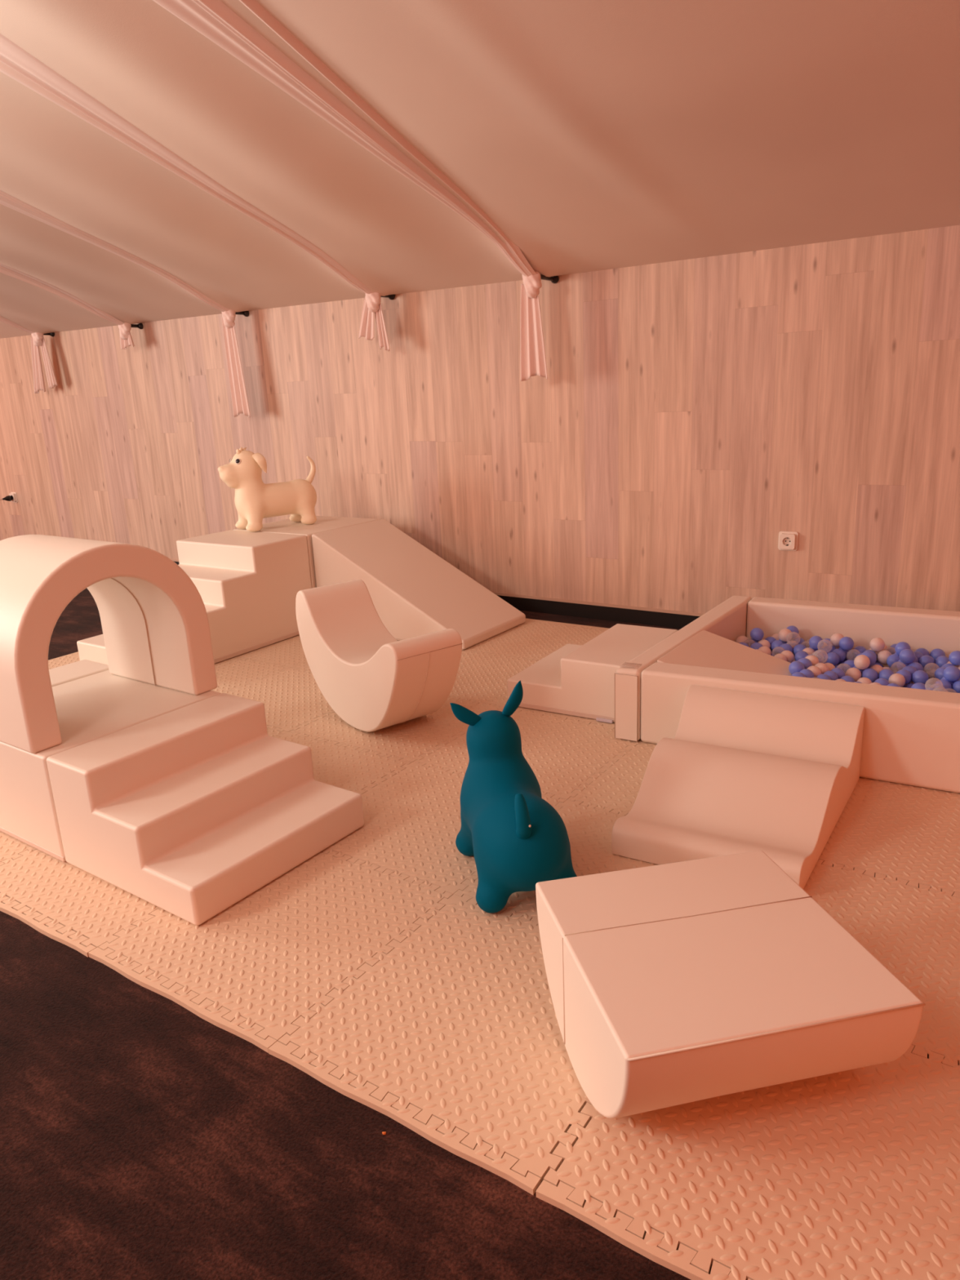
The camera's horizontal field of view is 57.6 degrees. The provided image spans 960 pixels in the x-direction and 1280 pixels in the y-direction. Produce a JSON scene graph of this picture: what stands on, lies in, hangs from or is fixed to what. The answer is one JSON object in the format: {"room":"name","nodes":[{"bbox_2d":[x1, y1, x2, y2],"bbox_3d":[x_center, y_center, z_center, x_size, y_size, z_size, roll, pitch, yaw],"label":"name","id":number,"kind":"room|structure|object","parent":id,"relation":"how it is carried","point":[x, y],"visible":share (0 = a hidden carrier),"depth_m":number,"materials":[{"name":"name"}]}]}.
{"room":"indoor soft playroom","nodes":[
{"label":"indoor soft playroom","id":0,"kind":"room"},
{"bbox_2d":[0,587,928,1279],"bbox_3d":[-2.234,0.623,2.745,12.200,0.048,6.870,8,19,33],"label":"floor","id":1,"kind":"structure","parent":0,"point":[142,1137],"depth_m":1.46,"materials":[{"name":"brown carpet"}]},
{"bbox_2d":[0,896,96,957],"bbox_3d":[-1.153,0.694,2.206,0.598,0.013,0.038,8,19,33],"label":"border strip","id":2,"kind":"object","parent":1,"relation":"on","point":[51,931],"visible":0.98,"depth_m":2.14,"materials":[{"name":"beige plastic"}]},
{"bbox_2d":[48,651,78,663],"bbox_3d":[-2.075,0.068,4.557,0.060,0.014,0.598,8,19,33],"label":"border strip","id":3,"kind":"object","parent":1,"relation":"on","point":[75,653],"visible":0.27,"depth_m":4.47,"materials":[{"name":"beige plastic"}]},
{"bbox_2d":[88,946,276,1053],"bbox_3d":[-0.653,0.763,1.881,0.598,0.013,0.038,8,19,33],"label":"border strip","id":4,"kind":"object","parent":1,"relation":"on","point":[214,1017],"visible":1,"depth_m":1.86,"materials":[{"name":"beige plastic"}]},
{"bbox_2d":[267,1040,541,1195],"bbox_3d":[-0.155,0.833,1.553,0.598,0.013,0.038,8,19,33],"label":"border strip","id":5,"kind":"object","parent":1,"relation":"on","point":[451,1142],"visible":1,"depth_m":1.52,"materials":[{"name":"beige plastic"}]},
{"bbox_2d":[0,620,959,1279],"bbox_3d":[-0.314,0.314,3.402,4.224,0.014,3.022,8,19,33],"label":"floor","id":6,"kind":"structure","parent":1,"relation":"on","point":[854,1174],"depth_m":1.88,"materials":[{"name":"beige rubber"}]},
{"bbox_2d":[0,670,221,862],"bbox_3d":[-1.232,0.359,2.787,0.590,0.318,0.600,9,19,35],"label":"foam block","id":7,"kind":"object","parent":6,"relation":"on","point":[98,705],"visible":0.37,"depth_m":2.56,"materials":[{"name":"beige leather"}]},
{"bbox_2d":[0,534,217,753],"bbox_3d":[-1.242,-0.047,2.674,0.486,0.524,0.624,9,19,35],"label":"arch","id":8,"kind":"object","parent":7,"relation":"on","point":[154,619],"visible":1,"depth_m":2.52,"materials":[{"name":"beige leather"}]},
{"bbox_2d":[76,529,311,665],"bbox_3d":[-1.444,-0.215,4.469,0.603,0.520,1.035,8,19,33],"label":"stairs","id":9,"kind":"structure","parent":6,"relation":"on","point":[248,584],"depth_m":4.44,"materials":[{"name":"beige leather"}]},
{"bbox_2d":[46,693,364,925],"bbox_3d":[-0.753,0.430,2.453,0.585,0.320,0.597,9,19,35],"label":"stairs","id":10,"kind":"structure","parent":6,"relation":"on","point":[191,811],"depth_m":2.35,"materials":[{"name":"beige leather"}]},
{"bbox_2d":[295,579,462,732],"bbox_3d":[-0.397,0.069,3.356,0.285,0.487,0.746,-15,20,-36],"label":"foam rocker","id":11,"kind":"object","parent":6,"relation":"on","point":[373,680],"visible":1,"depth_m":3.27,"materials":[{"name":"beige leather"}]},
{"bbox_2d":[311,519,525,650],"bbox_3d":[-0.328,-0.329,4.688,0.975,0.520,0.589,8,19,34],"label":"slide","id":12,"kind":"object","parent":6,"relation":"on","point":[413,591],"visible":0.81,"depth_m":4.60,"materials":[{"name":"beige leather"}]},
{"bbox_2d":[449,680,577,913],"bbox_3d":[0.073,0.367,2.236,0.259,0.490,0.538,-6,16,-10],"label":"animal","id":13,"kind":"object","parent":6,"relation":"on","point":[517,840],"visible":0.94,"depth_m":2.09},
{"bbox_2d":[506,623,678,723],"bbox_3d":[0.465,0.110,3.551,0.518,0.226,0.569,7,18,31],"label":"stairs","id":14,"kind":"structure","parent":6,"relation":"on","point":[575,680],"depth_m":3.36,"materials":[{"name":"leather"}]},
{"bbox_2d":[535,850,925,1119],"bbox_3d":[0.414,0.650,1.606,0.505,0.256,0.506,-6,16,-11],"label":"foam rocker","id":15,"kind":"object","parent":6,"relation":"on","point":[670,984],"visible":1,"depth_m":1.46,"materials":[{"name":"beige leather"}]},
{"bbox_2d":[611,684,864,888],"bbox_3d":[0.752,0.388,2.499,0.536,0.241,0.758,7,18,30],"label":"ramp","id":16,"kind":"object","parent":6,"relation":"on","point":[740,771],"visible":0.97,"depth_m":2.44,"materials":[{"name":"beige leather"}]},
{"bbox_2d":[614,595,959,793],"bbox_3d":[1.410,0.142,3.176,1.427,0.285,1.246,8,19,33],"label":"pit","id":17,"kind":"object","parent":6,"relation":"on","point":[911,736],"visible":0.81,"depth_m":2.98,"materials":[{"name":"beige leather"}]},
{"bbox_2d":[657,630,791,675],"bbox_3d":[1.053,0.147,3.130,0.692,0.207,0.485,8,19,32],"label":"ramp","id":18,"kind":"object","parent":17,"relation":"in","point":[705,648],"visible":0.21,"depth_m":3.24,"materials":[{"name":"white leather"}]},
{"bbox_2d":[788,661,804,674],"bbox_3d":[1.159,0.104,3.192,0.055,0.055,0.055,-11,18,-27],"label":"ball","id":19,"kind":"object","parent":18,"relation":"on","point":[795,666],"visible":0.75,"depth_m":3.17,"materials":[{"name":"blue plastic"}]},
{"bbox_2d":[798,657,812,668],"bbox_3d":[1.202,0.094,3.233,0.055,0.055,0.055,2,17,16],"label":"ball","id":20,"kind":"object","parent":18,"relation":"on","point":[807,663],"visible":0.41,"depth_m":3.21,"materials":[{"name":"blue plastic"}]},
{"bbox_2d":[800,668,813,678],"bbox_3d":[1.173,0.132,3.140,0.055,0.055,0.055,-7,16,-15],"label":"ball","id":21,"kind":"object","parent":18,"relation":"on","point":[807,673],"visible":0.43,"depth_m":3.12,"materials":[{"name":"blue plastic"}]},
{"bbox_2d":[805,654,818,666],"bbox_3d":[1.243,0.084,3.273,0.055,0.055,0.055,-4,16,-5],"label":"ball","id":22,"kind":"object","parent":18,"relation":"on","point":[814,660],"visible":0.38,"depth_m":3.25,"materials":[{"name":"white plastic"}]},
{"bbox_2d":[807,666,821,678],"bbox_3d":[1.215,0.121,3.180,0.055,0.055,0.055,-14,19,-35],"label":"ball","id":23,"kind":"object","parent":18,"relation":"on","point":[816,671],"visible":0.44,"depth_m":3.16,"materials":[{"name":"white plastic"}]},
{"bbox_2d":[814,662,828,674],"bbox_3d":[1.258,0.112,3.221,0.055,0.055,0.055,-13,19,-33],"label":"ball","id":24,"kind":"object","parent":18,"relation":"on","point":[823,667],"visible":0.43,"depth_m":3.20,"materials":[{"name":"white plastic"}]},
{"bbox_2d":[823,671,838,679],"bbox_3d":[1.271,0.139,3.169,0.055,0.056,0.055,9,20,35],"label":"ball","id":25,"kind":"object","parent":18,"relation":"on","point":[833,675],"visible":0.46,"depth_m":3.15,"materials":[{"name":"blue plastic"}]},
{"bbox_2d":[831,667,845,679],"bbox_3d":[1.314,0.129,3.209,0.055,0.055,0.055,2,16,15],"label":"ball","id":26,"kind":"object","parent":18,"relation":"on","point":[840,673],"visible":0.47,"depth_m":3.19,"materials":[{"name":"blue plastic"}]},
{"bbox_2d":[840,675,854,682],"bbox_3d":[1.328,0.156,3.157,0.055,0.055,0.055,10,20,38],"label":"ball","id":27,"kind":"object","parent":18,"relation":"on","point":[847,678],"visible":0.37,"depth_m":3.14,"materials":[{"name":"blue plastic"}]},
{"bbox_2d":[857,677,871,684],"bbox_3d":[1.383,0.162,3.142,0.055,0.055,0.055,2,16,16],"label":"ball","id":28,"kind":"object","parent":18,"relation":"on","point":[864,680],"visible":0.38,"depth_m":3.12,"materials":[{"name":"white plastic"}]},
{"bbox_2d":[874,678,889,685],"bbox_3d":[1.439,0.164,3.126,0.055,0.055,0.055,-11,18,-27],"label":"ball","id":29,"kind":"object","parent":18,"relation":"on","point":[883,682],"visible":0.35,"depth_m":3.11,"materials":[{"name":"blue plastic"}]},
{"bbox_2d":[735,635,749,644],"bbox_3d":[1.116,0.009,3.709,0.055,0.055,0.055,-6,16,-11],"label":"ball","id":30,"kind":"object","parent":17,"relation":"in","point":[741,638],"visible":0.52,"depth_m":3.69,"materials":[{"name":"white plastic"}]},
{"bbox_2d":[750,642,763,649],"bbox_3d":[1.143,0.038,3.603,0.055,0.055,0.055,-11,18,-27],"label":"ball","id":31,"kind":"object","parent":17,"relation":"in","point":[755,646],"visible":0.47,"depth_m":3.58,"materials":[{"name":"blue plastic"}]},
{"bbox_2d":[758,639,770,648],"bbox_3d":[1.183,0.026,3.640,0.055,0.055,0.055,-6,16,-12],"label":"ball","id":32,"kind":"object","parent":17,"relation":"in","point":[764,642],"visible":0.42,"depth_m":3.62,"materials":[{"name":"white plastic"}]},
{"bbox_2d":[758,645,771,654],"bbox_3d":[1.157,0.052,3.550,0.056,0.056,0.056,-4,15,-1],"label":"ball","id":33,"kind":"object","parent":17,"relation":"in","point":[764,649],"visible":0.48,"depth_m":3.53,"materials":[{"name":"white plastic"}]},
{"bbox_2d":[770,640,783,653],"bbox_3d":[1.238,0.028,3.625,0.055,0.056,0.055,10,20,37],"label":"ball","id":34,"kind":"object","parent":17,"relation":"in","point":[775,643],"visible":0.63,"depth_m":3.61,"materials":[{"name":"blue plastic"}]},
{"bbox_2d":[777,628,792,641],"bbox_3d":[1.267,-0.020,3.619,0.055,0.056,0.055,9,20,36],"label":"ball","id":35,"kind":"object","parent":34,"relation":"on","point":[783,633],"visible":0.98,"depth_m":3.60,"materials":[{"name":"white plastic"}]},
{"bbox_2d":[778,643,792,653],"bbox_3d":[1.251,0.042,3.572,0.055,0.055,0.055,1,16,14],"label":"ball","id":36,"kind":"object","parent":17,"relation":"in","point":[785,646],"visible":0.66,"depth_m":3.55,"materials":[{"name":"blue plastic"}]},
{"bbox_2d":[780,650,794,662],"bbox_3d":[1.224,0.069,3.482,0.055,0.055,0.055,-13,19,-33],"label":"ball","id":37,"kind":"object","parent":17,"relation":"in","point":[789,655],"visible":0.65,"depth_m":3.46,"materials":[{"name":"white plastic"}]},
{"bbox_2d":[792,644,806,655],"bbox_3d":[1.305,0.044,3.557,0.055,0.055,0.055,-4,16,-3],"label":"ball","id":38,"kind":"object","parent":17,"relation":"in","point":[798,647],"visible":0.57,"depth_m":3.54,"materials":[{"name":"blue plastic"}]},
{"bbox_2d":[794,650,808,661],"bbox_3d":[1.278,0.070,3.467,0.055,0.055,0.055,-10,18,-25],"label":"ball","id":39,"kind":"object","parent":17,"relation":"in","point":[801,654],"visible":0.61,"depth_m":3.45,"materials":[{"name":"blue plastic"}]},
{"bbox_2d":[802,647,815,656],"bbox_3d":[1.319,0.058,3.504,0.055,0.055,0.055,-13,19,-33],"label":"ball","id":40,"kind":"object","parent":17,"relation":"in","point":[809,651],"visible":0.47,"depth_m":3.48,"materials":[{"name":"white plastic"}]},
{"bbox_2d":[816,648,830,659],"bbox_3d":[1.373,0.060,3.488,0.055,0.055,0.055,0,16,10],"label":"ball","id":41,"kind":"object","parent":17,"relation":"in","point":[819,655],"visible":0.54,"depth_m":3.47,"materials":[{"name":"clear plastic"}]},
{"bbox_2d":[823,644,835,652],"bbox_3d":[1.413,0.048,3.525,0.055,0.055,0.055,10,20,38],"label":"ball","id":42,"kind":"object","parent":17,"relation":"in","point":[828,647],"visible":0.33,"depth_m":3.51,"materials":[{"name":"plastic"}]},
{"bbox_2d":[830,633,844,646],"bbox_3d":[1.443,0.000,3.520,0.055,0.055,0.055,5,18,25],"label":"ball","id":43,"kind":"object","parent":42,"relation":"on","point":[835,638],"visible":0.83,"depth_m":3.50,"materials":[{"name":"white plastic"}]},
{"bbox_2d":[824,652,839,665],"bbox_3d":[1.386,0.074,3.436,0.055,0.055,0.055,-11,18,-27],"label":"ball","id":44,"kind":"object","parent":17,"relation":"in","point":[833,658],"visible":0.83,"depth_m":3.42,"materials":[{"name":"blue plastic"}]},
{"bbox_2d":[831,648,845,662],"bbox_3d":[1.427,0.062,3.473,0.055,0.055,0.055,-5,16,-9],"label":"ball","id":45,"kind":"object","parent":17,"relation":"in","point":[840,652],"visible":0.65,"depth_m":3.45,"materials":[{"name":"blue plastic"}]},
{"bbox_2d":[839,636,853,650],"bbox_3d":[1.456,0.014,3.467,0.055,0.055,0.055,-3,16,-2],"label":"ball","id":46,"kind":"object","parent":45,"relation":"on","point":[846,643],"visible":1,"depth_m":3.45,"materials":[{"name":"blue plastic"}]},
{"bbox_2d":[842,659,854,672],"bbox_3d":[1.413,0.103,3.330,0.055,0.055,0.055,5,18,26],"label":"ball","id":47,"kind":"object","parent":17,"relation":"in","point":[845,667],"visible":0.53,"depth_m":3.31,"materials":[{"name":"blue plastic"}]},
{"bbox_2d":[845,667,861,681],"bbox_3d":[1.387,0.130,3.240,0.055,0.055,0.055,0,16,10],"label":"ball","id":48,"kind":"object","parent":17,"relation":"in","point":[854,673],"visible":0.7,"depth_m":3.22,"materials":[{"name":"white plastic"}]},
{"bbox_2d":[852,645,866,657],"bbox_3d":[1.521,0.051,3.494,0.055,0.056,0.055,6,18,28],"label":"ball","id":49,"kind":"object","parent":17,"relation":"in","point":[861,649],"visible":0.58,"depth_m":3.48,"materials":[{"name":"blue plastic"}]},
{"bbox_2d":[853,654,870,669],"bbox_3d":[1.416,0.082,3.235,0.055,0.055,0.055,-10,17,-23],"label":"ball","id":50,"kind":"object","parent":17,"relation":"in","point":[861,661],"visible":1,"depth_m":3.22,"materials":[{"name":"white plastic"}]},
{"bbox_2d":[862,649,876,657],"bbox_3d":[1.535,0.066,3.442,0.055,0.055,0.055,6,18,28],"label":"ball","id":51,"kind":"object","parent":17,"relation":"in","point":[871,651],"visible":0.2,"depth_m":3.43,"materials":[{"name":"blue plastic"}]},
{"bbox_2d":[869,637,884,651],"bbox_3d":[1.564,0.018,3.436,0.055,0.055,0.055,0,16,10],"label":"ball","id":52,"kind":"object","parent":51,"relation":"on","point":[877,644],"visible":1,"depth_m":3.42,"materials":[{"name":"white plastic"}]},
{"bbox_2d":[862,667,878,682],"bbox_3d":[1.441,0.132,3.225,0.056,0.056,0.056,-4,15,0],"label":"ball","id":53,"kind":"object","parent":17,"relation":"in","point":[871,673],"visible":0.8,"depth_m":3.20,"materials":[{"name":"blue plastic"}]},
{"bbox_2d":[870,664,883,678],"bbox_3d":[1.481,0.119,3.262,0.055,0.055,0.055,-8,17,-19],"label":"ball","id":54,"kind":"object","parent":17,"relation":"in","point":[877,668],"visible":0.4,"depth_m":3.24,"materials":[{"name":"white plastic"}]},
{"bbox_2d":[876,649,891,664],"bbox_3d":[1.589,0.068,3.426,0.055,0.055,0.055,-14,19,-35],"label":"ball","id":55,"kind":"object","parent":17,"relation":"in","point":[882,655],"visible":0.77,"depth_m":3.41,"materials":[{"name":"white plastic"}]},
{"bbox_2d":[878,668,893,680],"bbox_3d":[1.495,0.134,3.209,0.055,0.055,0.055,-1,16,6],"label":"ball","id":56,"kind":"object","parent":17,"relation":"in","point":[885,673],"visible":0.56,"depth_m":3.19,"materials":[{"name":"blue plastic"}]},
{"bbox_2d":[886,653,899,668],"bbox_3d":[1.603,0.082,3.373,0.055,0.055,0.055,-9,17,-22],"label":"ball","id":57,"kind":"object","parent":17,"relation":"in","point":[891,659],"visible":0.72,"depth_m":3.36,"materials":[{"name":"blue plastic"}]},
{"bbox_2d":[888,673,905,687],"bbox_3d":[1.508,0.148,3.156,0.055,0.055,0.055,-6,16,-12],"label":"ball","id":58,"kind":"object","parent":17,"relation":"in","point":[897,678],"visible":0.77,"depth_m":3.14,"materials":[{"name":"white plastic"}]},
{"bbox_2d":[894,641,911,654],"bbox_3d":[1.632,0.034,3.368,0.056,0.056,0.056,9,19,33],"label":"ball","id":59,"kind":"object","parent":17,"relation":"in","point":[901,646],"visible":0.74,"depth_m":3.35,"materials":[{"name":"blue plastic"}]},
{"bbox_2d":[896,659,911,670],"bbox_3d":[1.616,0.096,3.320,0.055,0.055,0.055,-13,19,-32],"label":"ball","id":60,"kind":"object","parent":17,"relation":"in","point":[900,665],"visible":0.35,"depth_m":3.31,"materials":[{"name":"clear plastic"}]},
{"bbox_2d":[896,669,911,684],"bbox_3d":[1.549,0.136,3.194,0.055,0.056,0.055,-17,22,-42],"label":"ball","id":61,"kind":"object","parent":17,"relation":"in","point":[907,675],"visible":0.62,"depth_m":3.17,"materials":[{"name":"blue plastic"}]},
{"bbox_2d":[902,666,916,679],"bbox_3d":[1.589,0.123,3.231,0.055,0.055,0.055,10,20,37],"label":"ball","id":62,"kind":"object","parent":17,"relation":"in","point":[911,669],"visible":0.4,"depth_m":3.21,"materials":[{"name":"blue plastic"}]},
{"bbox_2d":[907,662,923,671],"bbox_3d":[1.630,0.111,3.268,0.055,0.055,0.055,-13,19,-33],"label":"ball","id":63,"kind":"object","parent":17,"relation":"in","point":[917,666],"visible":0.42,"depth_m":3.25,"materials":[{"name":"blue plastic"}]},
{"bbox_2d":[911,682,927,689],"bbox_3d":[1.536,0.177,3.051,0.055,0.055,0.055,-7,16,-16],"label":"ball","id":64,"kind":"object","parent":17,"relation":"in","point":[918,685],"visible":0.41,"depth_m":3.04,"materials":[{"name":"blue plastic"}]},
{"bbox_2d":[911,670,928,684],"bbox_3d":[1.603,0.138,3.178,0.055,0.055,0.055,-3,16,0],"label":"ball","id":65,"kind":"object","parent":17,"relation":"in","point":[918,676],"visible":0.84,"depth_m":3.16,"materials":[{"name":"blue plastic"}]},
{"bbox_2d":[915,648,929,655],"bbox_3d":[1.737,0.059,3.432,0.055,0.055,0.055,-7,16,-14],"label":"ball","id":66,"kind":"object","parent":17,"relation":"in","point":[924,651],"visible":0.42,"depth_m":3.41,"materials":[{"name":"blue plastic"}]},
{"bbox_2d":[918,655,934,669],"bbox_3d":[1.710,0.086,3.342,0.055,0.055,0.055,-7,16,-14],"label":"ball","id":67,"kind":"object","parent":17,"relation":"in","point":[923,660],"visible":0.9,"depth_m":3.32,"materials":[{"name":"blue plastic"}]},
{"bbox_2d":[926,668,937,683],"bbox_3d":[1.735,0.136,3.332,0.055,0.055,0.055,-10,18,-25],"label":"ball","id":68,"kind":"object","parent":17,"relation":"on","point":[931,674],"visible":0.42,"depth_m":3.32,"materials":[{"name":"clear plastic"}]},
{"bbox_2d":[929,648,945,660],"bbox_3d":[1.791,0.061,3.416,0.055,0.056,0.055,6,18,28],"label":"ball","id":69,"kind":"object","parent":17,"relation":"in","point":[935,653],"visible":0.62,"depth_m":3.40,"materials":[{"name":"blue plastic"}]},
{"bbox_2d":[934,666,945,679],"bbox_3d":[1.697,0.127,3.200,0.055,0.055,0.055,-7,16,-15],"label":"ball","id":70,"kind":"object","parent":17,"relation":"in","point":[939,674],"visible":0.45,"depth_m":3.19,"materials":[{"name":"blue plastic"}]},
{"bbox_2d":[934,655,949,668],"bbox_3d":[1.765,0.088,3.326,0.055,0.056,0.055,-6,16,-11],"label":"ball","id":71,"kind":"object","parent":17,"relation":"in","point":[941,660],"visible":0.62,"depth_m":3.31,"materials":[{"name":"blue plastic"}]},
{"bbox_2d":[933,679,951,692],"bbox_3d":[1.630,0.166,3.073,0.055,0.056,0.055,-11,18,-27],"label":"ball","id":72,"kind":"object","parent":17,"relation":"in","point":[946,684],"visible":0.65,"depth_m":3.05,"materials":[{"name":"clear plastic"}]},
{"bbox_2d":[941,663,954,667],"bbox_3d":[1.738,0.115,3.237,0.055,0.055,0.055,-3,16,0],"label":"ball","id":73,"kind":"object","parent":17,"relation":"in","point":[945,665],"visible":0.22,"depth_m":3.22,"materials":[{"name":"blue plastic"}]},
{"bbox_2d":[948,650,959,665],"bbox_3d":[1.767,0.067,3.231,0.055,0.055,0.055,5,17,24],"label":"ball","id":74,"kind":"object","parent":73,"relation":"on","point":[954,656],"visible":1,"depth_m":3.22,"materials":[{"name":"blue plastic"}]},
{"bbox_2d":[941,676,955,690],"bbox_3d":[1.671,0.154,3.110,0.055,0.055,0.055,-5,16,-9],"label":"ball","id":75,"kind":"object","parent":17,"relation":"in","point":[943,677],"visible":0.16,"depth_m":3.09,"materials":[{"name":"blue plastic"}]},
{"bbox_2d":[942,666,959,681],"bbox_3d":[1.659,0.118,3.067,0.055,0.055,0.055,-2,16,2],"label":"ball","id":76,"kind":"object","parent":75,"relation":"on","point":[951,673],"visible":1,"depth_m":3.05,"materials":[{"name":"blue plastic"}]},
{"bbox_2d":[951,680,959,693],"bbox_3d":[1.684,0.168,3.057,0.055,0.055,0.055,-10,17,-24],"label":"ball","id":77,"kind":"object","parent":17,"relation":"in","point":[956,685],"visible":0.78,"depth_m":3.05,"materials":[{"name":"blue plastic"}]},
{"label":"ball","id":78,"kind":"object","parent":17,"relation":"in","visible":0},
{"bbox_2d":[808,635,823,649],"bbox_3d":[1.348,0.011,3.498,0.055,0.055,0.055,-14,19,-35],"label":"ball","id":79,"kind":"object","parent":78,"relation":"on","point":[813,642],"visible":0.98,"depth_m":3.48,"materials":[{"name":"blue plastic"}]},
{"label":"ball","id":80,"kind":"object","parent":17,"relation":"in","visible":0},
{"bbox_2d":[786,625,799,639],"bbox_3d":[1.307,-0.033,3.656,0.055,0.055,0.055,-10,17,-24],"label":"ball","id":81,"kind":"object","parent":80,"relation":"on","point":[793,628],"visible":0.66,"depth_m":3.63,"materials":[{"name":"blue plastic"}]},
{"bbox_3d":[1.468,0.105,3.315,0.056,0.056,0.056,20,48,29],"label":"ball","id":82,"kind":"object","parent":17,"relation":"in","visible":0},
{"bbox_2d":[862,651,876,666],"bbox_3d":[1.457,0.070,3.272,0.055,0.055,0.055,-7,16,-15],"label":"ball","id":83,"kind":"object","parent":82,"relation":"on","point":[871,655],"visible":0.68,"depth_m":3.25,"materials":[{"name":"blue plastic"}]},
{"bbox_3d":[1.576,0.109,3.283,0.056,0.056,0.056,-13,29,-41],"label":"ball","id":84,"kind":"object","parent":17,"relation":"in","visible":0},
{"bbox_2d":[898,648,915,663],"bbox_3d":[1.605,0.061,3.278,0.055,0.055,0.055,12,22,42],"label":"ball","id":85,"kind":"object","parent":84,"relation":"on","point":[906,655],"visible":1,"depth_m":3.26,"materials":[{"name":"blue plastic"}]},
{"bbox_3d":[1.129,0.024,3.656,0.056,0.056,0.056,-7,11,19],"label":"ball","id":86,"kind":"object","parent":17,"relation":"in","visible":0},
{"bbox_2d":[750,627,764,640],"bbox_3d":[1.159,-0.024,3.651,0.055,0.055,0.055,3,17,18],"label":"ball","id":87,"kind":"object","parent":86,"relation":"on","point":[756,633],"visible":1,"depth_m":3.63,"materials":[{"name":"blue plastic"}]},
{"bbox_2d":[530,619,608,631],"bbox_3d":[0.527,-0.067,4.605,0.598,0.014,0.055,8,19,33],"label":"border strip","id":88,"kind":"object","parent":1,"relation":"on","point":[533,620],"visible":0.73,"depth_m":4.63,"materials":[{"name":"beige plastic"}]},
{"bbox_2d":[535,1179,751,1279],"bbox_3d":[0.346,0.903,1.224,0.598,0.013,0.038,8,19,33],"label":"border strip","id":89,"kind":"object","parent":1,"relation":"on","point":[678,1261],"visible":1,"depth_m":1.29,"materials":[{"name":"beige plastic"}]},
{"bbox_3d":[-1.143,-0.197,5.335,0.621,0.014,0.621,8,19,33],"label":"tile","id":90,"kind":"structure","parent":1,"relation":"on","visible":0},
{"bbox_2d":[233,515,379,588],"bbox_3d":[-0.989,-0.422,5.123,0.596,0.520,0.605,8,19,33],"label":"foam block","id":91,"kind":"object","parent":90,"relation":"on","point":[323,523],"visible":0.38,"depth_m":4.94,"materials":[{"name":"beige leather"}]},
{"bbox_2d":[217,447,316,532],"bbox_3d":[-1.183,-0.866,4.925,0.577,0.461,0.240,-14,19,-34],"label":"dog","id":92,"kind":"object","parent":91,"relation":"on","point":[255,500],"visible":1,"depth_m":4.82},
{"bbox_3d":[-1.978,0.476,3.105,0.621,0.014,0.621,8,19,33],"label":"tile","id":93,"kind":"structure","parent":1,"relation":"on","visible":0},
{"bbox_2d":[48,659,109,687],"bbox_3d":[-1.714,0.285,3.122,0.585,0.320,0.597,9,19,35],"label":"stairs","id":94,"kind":"structure","parent":93,"relation":"on","point":[73,671],"depth_m":3.10,"materials":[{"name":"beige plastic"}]},
{"bbox_2d":[0,225,959,613],"bbox_3d":[-0.719,-1.247,5.392,11.400,1.774,0.050,8,19,33],"label":"wall","id":95,"kind":"structure","parent":0,"point":[689,415],"depth_m":4.54,"materials":[{"name":"brown wood"}]},
{"bbox_2d":[170,559,703,628],"bbox_3d":[-0.674,-0.343,5.652,11.400,0.080,0.042,8,19,33],"label":"baseboard","id":96,"kind":"structure","parent":95,"relation":"attached to","point":[599,612],"depth_m":4.75,"materials":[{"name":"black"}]},
{"bbox_2d":[540,274,559,283],"bbox_3d":[0.329,-1.800,4.334,0.042,0.042,0.186,8,19,33],"label":"wall hook","id":97,"kind":"object","parent":95,"relation":"attached to","point":[554,279],"visible":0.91,"depth_m":4.36,"materials":[{"name":"black plastic"}]},
{"bbox_2d":[777,531,798,551],"bbox_3d":[1.440,-0.462,4.082,0.090,0.090,0.026,8,19,33],"label":"wall socket","id":98,"kind":"object","parent":95,"relation":"attached to","point":[788,540],"visible":1,"depth_m":4.08,"materials":[{"name":"beige plastic"}]},
{"bbox_2d":[0,0,959,338],"bbox_3d":[-2.593,-2.239,2.322,11.400,2.212,6.400,8,19,33],"label":"ceiling","id":99,"kind":"structure","parent":0,"point":[594,135],"depth_m":3.18,"materials":[{"name":"fabric"}]},
{"bbox_2d":[0,315,57,393],"bbox_3d":[-4.888,-2.368,4.526,0.978,2.220,5.241,8,19,33],"label":"drape","id":100,"kind":"object","parent":99,"relation":"hanging from","point":[37,340],"visible":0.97,"depth_m":6.80,"materials":[{"name":"beige fabric"}]},
{"bbox_2d":[0,263,134,349],"bbox_3d":[-3.974,-2.346,3.886,0.978,1.930,5.241,8,19,33],"label":"drape","id":101,"kind":"object","parent":99,"relation":"hanging from","point":[126,339],"visible":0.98,"depth_m":5.81,"materials":[{"name":"beige fabric"}]},
{"bbox_2d":[0,190,250,417],"bbox_3d":[-3.055,-1.971,3.349,0.978,2.409,5.240,8,19,33],"label":"drape","id":102,"kind":"object","parent":99,"relation":"hanging from","point":[237,388],"visible":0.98,"depth_m":5.25,"materials":[{"name":"beige fabric"}]},
{"bbox_2d":[0,33,389,351],"bbox_3d":[-1.994,-1.981,2.590,0.978,2.080,5.240,8,19,33],"label":"drape","id":103,"kind":"object","parent":99,"relation":"hanging from","point":[15,63],"visible":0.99,"depth_m":3.56,"materials":[{"name":"beige fabric"}]},
{"bbox_2d":[152,0,547,381],"bbox_3d":[-1.327,-1.774,2.126,0.978,2.279,5.241,8,19,33],"label":"drape","id":104,"kind":"object","parent":99,"relation":"hanging from","point":[212,19],"visible":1,"depth_m":3.15,"materials":[{"name":"beige fabric"}]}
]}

